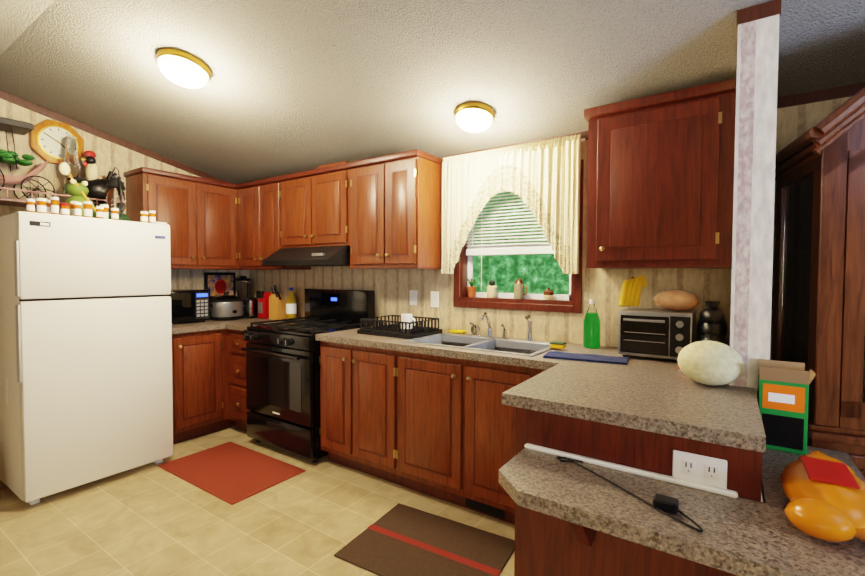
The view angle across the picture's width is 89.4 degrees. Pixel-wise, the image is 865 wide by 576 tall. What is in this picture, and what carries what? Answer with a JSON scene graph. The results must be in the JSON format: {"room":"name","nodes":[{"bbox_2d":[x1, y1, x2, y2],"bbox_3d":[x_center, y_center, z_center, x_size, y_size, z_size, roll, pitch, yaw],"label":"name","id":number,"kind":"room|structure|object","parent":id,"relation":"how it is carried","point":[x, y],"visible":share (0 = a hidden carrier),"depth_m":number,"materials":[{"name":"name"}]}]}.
{"room":"kitchen","nodes":[
{"label":"kitchen","id":0,"kind":"room"},
{"bbox_2d":[0,98,248,295],"bbox_3d":[-3.630,-0.046,1.999,0.120,2.588,6.320,1,2,34],"label":"wall","id":1,"kind":"structure","parent":0,"point":[110,156],"depth_m":3.29,"materials":[{"name":"paper"}]},
{"bbox_2d":[0,187,109,212],"bbox_3d":[-2.890,-0.535,2.735,0.258,0.205,1.490,1,2,34],"label":"wall shelf","id":2,"kind":"object","parent":1,"relation":"attached to","point":[7,201],"visible":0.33,"depth_m":2.88,"materials":[{"name":"brown wood"}]},
{"bbox_2d":[0,117,57,199],"bbox_3d":[-2.810,-0.842,2.835,0.220,0.539,0.581,1,2,34],"label":"decor","id":3,"kind":"object","parent":2,"relation":"on","point":[12,126],"visible":0.81,"depth_m":2.89,"materials":[{"name":"black metal"}]},
{"bbox_2d":[62,136,79,197],"bbox_3d":[-2.602,-0.835,3.153,0.108,0.500,0.106,1,2,34],"label":"oil lamp","id":4,"kind":"object","parent":2,"relation":"on","point":[71,158],"visible":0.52,"depth_m":3.12,"materials":[{"name":"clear glass"}]},
{"bbox_2d":[82,151,125,206],"bbox_3d":[-2.485,-0.804,3.308,0.133,0.428,0.285,1,2,34],"label":"rooster figurine","id":5,"kind":"object","parent":2,"relation":"on","point":[97,187],"visible":0.79,"depth_m":3.23,"materials":[{"name":"black ceramic"}]},
{"bbox_2d":[29,119,83,164],"bbox_3d":[-2.712,-1.050,3.167,0.047,0.305,0.305,1,2,34],"label":"wall clock","id":6,"kind":"object","parent":1,"relation":"attached to","point":[47,140],"visible":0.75,"depth_m":3.13,"materials":[{"name":"brown wood"}]},
{"bbox_2d":[0,90,225,181],"bbox_3d":[-3.614,-0.033,1.904,0.014,2.568,6.180,1,2,34],"label":"crown molding","id":7,"kind":"structure","parent":1,"relation":"attached to","point":[3,95],"depth_m":3.38,"materials":[{"name":"brown wood"}]},
{"bbox_2d":[123,167,238,268],"bbox_3d":[-2.140,-0.559,3.775,0.334,0.765,0.755,1,2,34],"label":"upper cabinet","id":8,"kind":"object","parent":1,"relation":"attached to","point":[199,212],"depth_m":3.66,"materials":[{"name":"brown wood"}]},
{"bbox_2d":[204,272,235,298],"bbox_3d":[-2.043,-0.024,4.214,0.025,0.250,0.305,1,2,34],"label":"framed picture","id":9,"kind":"object","parent":1,"relation":"attached to","point":[217,283],"visible":0.83,"depth_m":4.19,"materials":[{"name":"black"}]},
{"bbox_2d":[0,425,514,575],"bbox_3d":[-0.889,1.346,0.122,6.820,0.060,6.420,1,2,34],"label":"floor","id":10,"kind":"structure","parent":0,"point":[151,519],"depth_m":2.33,"materials":[{"name":"tile"}]},
{"bbox_2d":[0,211,172,504],"bbox_3d":[-2.374,0.388,2.944,0.840,1.672,0.792,1,2,34],"label":"refrigerator","id":11,"kind":"object","parent":10,"relation":"on","point":[86,395],"visible":1,"depth_m":2.62,"materials":[{"name":"beige metal"}]},
{"bbox_2d":[59,162,95,217],"bbox_3d":[-2.294,-0.616,2.842,0.147,0.361,0.234,1,2,34],"label":"frog figurine","id":12,"kind":"object","parent":11,"relation":"on","point":[77,190],"visible":0.69,"depth_m":2.80,"materials":[{"name":"green ceramic"}]},
{"bbox_2d":[26,197,155,222],"bbox_3d":[-2.119,-0.482,2.748,0.133,0.102,0.675,1,2,34],"label":"bottles","id":13,"kind":"object","parent":11,"relation":"on","point":[43,205],"visible":0.9,"depth_m":2.63,"materials":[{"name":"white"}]},
{"bbox_2d":[105,167,129,220],"bbox_3d":[-2.206,-0.642,3.048,0.179,0.403,0.158,1,2,34],"label":"lantern","id":14,"kind":"object","parent":11,"relation":"on","point":[115,196],"visible":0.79,"depth_m":3.01,"materials":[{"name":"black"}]},
{"bbox_2d":[172,328,226,443],"bbox_3d":[-2.130,0.770,3.580,0.624,0.870,0.490,1,2,34],"label":"base cabinet","id":15,"kind":"object","parent":10,"relation":"on","point":[199,385],"depth_m":3.45,"materials":[{"name":"brown wood"}]},
{"bbox_2d":[171,317,271,331],"bbox_3d":[-1.939,0.308,3.838,0.633,0.040,1.153,1,2,34],"label":"countertop","id":16,"kind":"structure","parent":15,"relation":"on","point":[184,326],"depth_m":3.59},
{"bbox_2d":[165,289,209,322],"bbox_3d":[-2.192,0.153,3.665,0.364,0.275,0.480,1,2,34],"label":"microwave","id":17,"kind":"object","parent":16,"relation":"on","point":[189,305],"visible":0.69,"depth_m":3.62,"materials":[{"name":"black plastic"}]},
{"bbox_2d":[210,292,243,319],"bbox_3d":[-1.867,0.158,3.964,0.272,0.250,0.322,1,2,34],"label":"slow cooker","id":18,"kind":"object","parent":16,"relation":"on","point":[226,306],"visible":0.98,"depth_m":3.86,"materials":[{"name":"silver metal"}]},
{"bbox_2d":[236,276,250,297],"bbox_3d":[-1.845,0.078,4.285,0.167,0.390,0.144,1,2,34],"label":"blender","id":19,"kind":"object","parent":16,"relation":"on","point":[243,284],"visible":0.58,"depth_m":4.24,"materials":[{"name":"black plastic"}]},
{"bbox_2d":[241,297,257,317],"bbox_3d":[-1.723,0.184,4.159,0.190,0.187,0.167,1,2,34],"label":"toaster","id":20,"kind":"object","parent":16,"relation":"on","point":[250,307],"visible":0.56,"depth_m":4.08,"materials":[{"name":"silver metal"}]},
{"bbox_2d":[256,291,274,318],"bbox_3d":[-1.554,0.153,4.078,0.110,0.255,0.150,1,2,34],"label":"can opener","id":21,"kind":"object","parent":16,"relation":"on","point":[263,303],"visible":0.77,"depth_m":4.02,"materials":[{"name":"red plastic"}]},
{"bbox_2d":[269,285,285,319],"bbox_3d":[-1.417,0.128,3.985,0.141,0.312,0.100,1,2,34],"label":"knife block","id":22,"kind":"object","parent":16,"relation":"on","point":[277,306],"visible":0.98,"depth_m":3.95,"materials":[{"name":"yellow wood"}]},
{"bbox_2d":[227,320,283,331],"bbox_3d":[-1.395,0.312,3.781,0.332,0.040,0.638,1,2,34],"label":"countertop","id":23,"kind":"structure","parent":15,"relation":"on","point":[234,327],"depth_m":3.57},
{"bbox_2d":[286,288,296,318],"bbox_3d":[-1.261,0.142,3.903,0.094,0.290,0.092,1,2,34],"label":"oil bottle","id":24,"kind":"object","parent":23,"relation":"on","point":[291,306],"visible":0.79,"depth_m":3.87,"materials":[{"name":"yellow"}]},
{"bbox_2d":[158,441,305,504],"bbox_3d":[-1.368,1.222,2.967,0.895,0.011,0.530,1,2,34],"label":"rug","id":25,"kind":"object","parent":10,"relation":"on","point":[231,473],"visible":1,"depth_m":2.92,"materials":[{"name":"red fabric"}]},
{"bbox_2d":[227,328,249,431],"bbox_3d":[-1.408,0.766,3.811,0.365,0.870,0.624,1,2,34],"label":"base cabinet","id":26,"kind":"object","parent":10,"relation":"on","point":[237,409],"depth_m":3.57,"materials":[{"name":"brown wood"}]},
{"bbox_2d":[241,288,374,462],"bbox_3d":[-0.977,0.617,3.430,0.754,1.195,0.728,1,2,34],"label":"range","id":27,"kind":"object","parent":10,"relation":"on","point":[283,380],"visible":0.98,"depth_m":3.20,"materials":[{"name":"black metal"}]},
{"bbox_2d":[317,340,350,467],"bbox_3d":[-0.487,0.789,3.188,0.318,0.870,0.624,1,2,34],"label":"base cabinet","id":28,"kind":"object","parent":10,"relation":"on","point":[334,359],"depth_m":2.93,"materials":[{"name":"brown wood"}]},
{"bbox_2d":[351,344,406,486],"bbox_3d":[-0.196,0.796,2.991,0.387,0.870,0.624,1,2,34],"label":"base cabinet","id":29,"kind":"object","parent":10,"relation":"on","point":[378,376],"depth_m":2.72,"materials":[{"name":"brown wood"}]},
{"bbox_2d":[315,326,551,367],"bbox_3d":[0.001,0.346,2.837,1.507,0.040,0.638,1,2,34],"label":"countertop","id":30,"kind":"structure","parent":29,"relation":"on","point":[350,336],"depth_m":2.56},
{"bbox_2d":[357,314,441,338],"bbox_3d":[-0.227,0.248,3.062,0.460,0.137,0.380,1,2,34],"label":"dish rack","id":31,"kind":"object","parent":30,"relation":"on","point":[404,327],"visible":1,"depth_m":2.99,"materials":[{"name":"black metal"}]},
{"bbox_2d":[407,332,486,375],"bbox_3d":[0.114,0.413,2.734,0.373,0.172,0.368,1,2,34],"label":"sink","id":32,"kind":"object","parent":30,"relation":"in","point":[428,363],"depth_m":2.55,"materials":[{"name":"grey metal"}]},
{"bbox_2d":[449,329,466,333],"bbox_3d":[0.175,0.301,3.033,0.120,0.024,0.050,1,2,34],"label":"sponge","id":33,"kind":"object","parent":30,"relation":"on","point":[458,331],"depth_m":3.01,"materials":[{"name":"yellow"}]},
{"bbox_2d":[471,325,479,333],"bbox_3d":[0.290,0.281,2.951,0.070,0.069,0.024,1,2,34],"label":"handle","id":34,"kind":"object","parent":30,"relation":"on","point":[472,328],"depth_m":2.95,"materials":[{"name":"orange"}]},
{"bbox_2d":[468,312,510,339],"bbox_3d":[0.322,0.236,2.747,0.260,0.176,0.242,1,2,34],"label":"faucet","id":35,"kind":"object","parent":30,"relation":"on","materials":[{"name":"silver metal"}]},
{"bbox_2d":[463,340,550,383],"bbox_3d":[0.447,0.422,2.509,0.373,0.172,0.368,1,2,34],"label":"sink","id":36,"kind":"object","parent":30,"relation":"in","point":[504,373],"depth_m":2.34,"materials":[{"name":"grey metal"}]},
{"bbox_2d":[525,315,534,343],"bbox_3d":[0.588,0.248,2.659,0.034,0.170,0.067,1,2,34],"label":"faucet","id":37,"kind":"object","parent":30,"relation":"on","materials":[{"name":"silver metal"}]},
{"bbox_2d":[550,341,566,348],"bbox_3d":[0.697,0.318,2.426,0.075,0.032,0.060,1,2,34],"label":"sponge","id":38,"kind":"object","parent":30,"relation":"on","point":[557,345],"depth_m":2.41,"materials":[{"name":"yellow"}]},
{"bbox_2d":[334,503,514,575],"bbox_3d":[-0.018,1.254,2.103,0.720,0.010,0.540,1,2,30],"label":"rug","id":39,"kind":"object","parent":10,"relation":"on","point":[398,539],"visible":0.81,"depth_m":2.10,"materials":[{"name":"brown fabric"}]},
{"bbox_2d":[407,368,510,521],"bbox_3d":[0.276,0.876,2.631,0.800,0.735,0.380,1,2,34],"label":"base cabinet","id":40,"kind":"object","parent":10,"relation":"on","point":[490,424],"depth_m":2.41,"materials":[{"name":"brown wood"}]},
{"bbox_2d":[523,368,538,379],"bbox_3d":[0.726,0.818,2.383,0.220,0.870,0.598,1,2,34],"label":"base cabinet","id":41,"kind":"object","parent":10,"relation":"on","point":[526,371],"depth_m":2.17,"materials":[{"name":"brown wood"}]},
{"bbox_2d":[507,400,730,575],"bbox_3d":[0.717,0.841,1.630,0.610,0.870,0.660,1,2,34],"label":"base cabinet","id":42,"kind":"object","parent":10,"relation":"on","point":[544,546],"depth_m":1.36,"materials":[{"name":"brown wood"}]},
{"bbox_2d":[499,344,766,455],"bbox_3d":[0.827,0.378,1.898,0.915,0.040,1.268,1,2,34],"label":"countertop","id":43,"kind":"structure","parent":42,"relation":"on","point":[650,392],"depth_m":1.50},
{"bbox_2d":[543,351,627,364],"bbox_3d":[0.754,0.342,2.159,0.380,0.013,0.150,1,2,26],"label":"towel","id":44,"kind":"object","parent":43,"relation":"on","point":[587,357],"visible":1,"depth_m":2.13,"materials":[{"name":"blue fabric"}]},
{"bbox_2d":[583,299,600,348],"bbox_3d":[0.907,0.201,2.486,0.092,0.275,0.091,1,2,34],"label":"dish soap","id":45,"kind":"object","parent":43,"relation":"on","point":[591,329],"visible":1,"depth_m":2.45,"materials":[{"name":"green plastic"}]},
{"bbox_2d":[618,307,695,359],"bbox_3d":[1.132,0.231,2.204,0.320,0.235,0.327,1,2,34],"label":"toaster oven","id":46,"kind":"object","parent":43,"relation":"on","point":[657,333],"visible":0.83,"depth_m":2.10,"materials":[{"name":"silver metal"}]},
{"bbox_2d":[618,275,646,306],"bbox_3d":[1.034,0.015,2.258,0.118,0.161,0.145,1,2,34],"label":"bananas","id":47,"kind":"object","parent":46,"relation":"on","point":[630,292],"visible":1,"depth_m":2.24,"materials":[{"name":"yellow food"}]},
{"bbox_2d":[653,289,698,309],"bbox_3d":[1.200,0.057,2.163,0.202,0.108,0.146,1,2,34],"label":"bread bag","id":48,"kind":"object","parent":46,"relation":"on","point":[673,299],"visible":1,"depth_m":2.12,"materials":[{"name":"beige food"}]},
{"bbox_2d":[677,341,743,385],"bbox_3d":[1.044,0.282,1.647,0.212,0.166,0.183,1,2,34],"label":"melon","id":49,"kind":"object","parent":43,"relation":"on","point":[713,363],"visible":0.96,"depth_m":1.59,"materials":[{"name":"beige food"}]},
{"bbox_2d":[696,301,726,344],"bbox_3d":[1.290,0.207,2.021,0.126,0.295,0.255,1,2,34],"label":"vase","id":50,"kind":"object","parent":43,"relation":"on","point":[711,325],"visible":0.73,"depth_m":1.96,"materials":[{"name":"black ceramic"}]},
{"bbox_2d":[483,446,864,575],"bbox_3d":[0.772,0.574,1.362,0.910,0.040,0.870,1,2,34],"label":"countertop","id":51,"kind":"structure","parent":42,"relation":"on","point":[742,535],"depth_m":1.11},
{"bbox_2d":[556,457,702,531],"bbox_3d":[0.530,0.543,1.218,0.062,0.026,0.464,-1,2,-28],"label":"cord","id":52,"kind":"object","parent":51,"relation":"on","point":[664,504],"visible":0.98,"depth_m":1.10,"materials":[{"name":"black plastic"}]},
{"bbox_2d":[757,359,815,454],"bbox_3d":[1.211,0.405,1.503,0.147,0.289,0.126,1,2,34],"label":"box","id":53,"kind":"object","parent":51,"relation":"on","point":[783,394],"visible":0.83,"depth_m":1.47,"materials":[{"name":"green cardboard"}]},
{"bbox_2d":[780,450,864,541],"bbox_3d":[1.020,0.510,1.144,0.190,0.102,0.527,1,2,34],"label":"bag","id":54,"kind":"object","parent":51,"relation":"on","point":[825,494],"visible":0.98,"depth_m":1.01,"materials":[{"name":"orange plastic"}]},
{"bbox_2d":[772,87,864,477],"bbox_3d":[1.853,0.220,1.536,1.032,2.120,0.501,1,2,23],"label":"hutch","id":55,"kind":"object","parent":10,"relation":"on","point":[819,309],"visible":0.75,"depth_m":1.51,"materials":[{"name":"brown wood"}]},
{"bbox_2d":[0,0,864,183],"bbox_3d":[-0.878,-0.847,0.041,6.840,1.006,6.440,1,2,34],"label":"ceiling","id":56,"kind":"structure","parent":0,"point":[292,86],"depth_m":2.18,"materials":[{"name":"white paint"}]},
{"bbox_2d":[156,48,211,87],"bbox_3d":[-1.345,-1.174,2.375,0.266,0.135,0.262,1,2,34],"label":"ceiling light","id":57,"kind":"object","parent":56,"relation":"attached to","point":[182,68],"visible":1,"depth_m":2.30,"materials":[{"name":"white glass"}]},
{"bbox_2d":[455,102,494,131],"bbox_3d":[0.242,-0.968,2.514,0.233,0.122,0.230,1,2,34],"label":"ceiling light","id":58,"kind":"object","parent":56,"relation":"attached to","point":[474,116],"visible":1,"depth_m":2.44,"materials":[{"name":"white glass"}]},
{"bbox_2d":[249,96,851,384],"bbox_3d":[0.881,0.093,2.694,6.820,2.300,0.120,1,2,34],"label":"wall","id":59,"kind":"structure","parent":0,"point":[391,288],"depth_m":2.71,"materials":[{"name":"paper"}]},
{"bbox_2d":[235,176,310,268],"bbox_3d":[-1.450,-0.563,3.977,0.635,0.765,0.334,1,2,34],"label":"upper cabinet","id":60,"kind":"object","parent":59,"relation":"attached to","point":[256,202],"depth_m":3.84,"materials":[{"name":"brown wood"}]},
{"bbox_2d":[279,161,346,248],"bbox_3d":[-0.860,-0.631,3.575,0.790,0.600,0.334,1,2,34],"label":"upper cabinet","id":61,"kind":"object","parent":59,"relation":"attached to","point":[312,203],"depth_m":3.43,"materials":[{"name":"brown wood"}]},
{"bbox_2d":[262,245,349,265],"bbox_3d":[-0.916,-0.254,3.519,0.761,0.145,0.503,1,2,34],"label":"range hood","id":62,"kind":"object","parent":61,"relation":"attached to","point":[323,256],"visible":0.84,"depth_m":3.30,"materials":[{"name":"black metal"}]},
{"bbox_2d":[347,156,382,268],"bbox_3d":[-0.389,-0.537,3.259,0.349,0.765,0.334,1,2,34],"label":"upper cabinet","id":63,"kind":"object","parent":59,"relation":"attached to","point":[364,177],"depth_m":3.12,"materials":[{"name":"brown wood"}]},
{"bbox_2d":[383,149,442,268],"bbox_3d":[-0.130,-0.531,3.084,0.276,0.765,0.334,1,2,34],"label":"upper cabinet","id":64,"kind":"object","parent":59,"relation":"attached to","point":[383,212],"depth_m":2.96,"materials":[{"name":"brown wood"}]},
{"bbox_2d":[410,290,416,305],"bbox_3d":[-0.145,0.075,3.310,0.072,0.116,0.008,1,2,34],"label":"outlet","id":65,"kind":"object","parent":59,"relation":"attached to","point":[413,297],"visible":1,"depth_m":3.31,"materials":[{"name":"white plastic"}]},
{"bbox_2d":[431,292,438,307],"bbox_3d":[0.016,0.084,3.200,0.072,0.116,0.008,1,2,34],"label":"outlet","id":66,"kind":"object","parent":59,"relation":"attached to","point":[434,299],"visible":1,"depth_m":3.19,"materials":[{"name":"white plastic"}]},
{"bbox_2d":[454,159,583,312],"bbox_3d":[0.549,-0.314,2.885,0.890,0.910,0.116,1,2,34],"label":"window","id":67,"kind":"structure","parent":59,"relation":"in","point":[506,246],"depth_m":2.92,"materials":[{"name":"brown wood"}]},
{"bbox_2d":[441,134,585,273],"bbox_3d":[0.474,-0.498,2.817,0.975,0.812,0.050,1,2,34],"label":"curtain valance","id":68,"kind":"object","parent":67,"relation":"attached to","point":[541,179],"visible":0.98,"depth_m":2.74,"materials":[{"name":"fabric"}]},
{"bbox_2d":[438,82,864,158],"bbox_3d":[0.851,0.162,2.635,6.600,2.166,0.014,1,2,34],"label":"crown molding","id":69,"kind":"structure","parent":59,"relation":"attached to","point":[847,90],"depth_m":2.01,"materials":[{"name":"brown wood"}]},
{"bbox_2d":[583,79,735,268],"bbox_3d":[1.132,-0.510,2.213,0.650,0.818,0.363,1,2,34],"label":"upper cabinet","id":70,"kind":"object","parent":59,"relation":"attached to","point":[660,180],"visible":1,"depth_m":2.06,"materials":[{"name":"brown wood"}]},
{"bbox_2d":[729,14,779,501],"bbox_3d":[1.361,0.113,1.891,0.121,2.313,0.672,1,2,34],"label":"pillar","id":71,"kind":"structure","parent":0,"point":[754,169],"depth_m":1.60,"materials":[{"name":"paint"}]}
]}

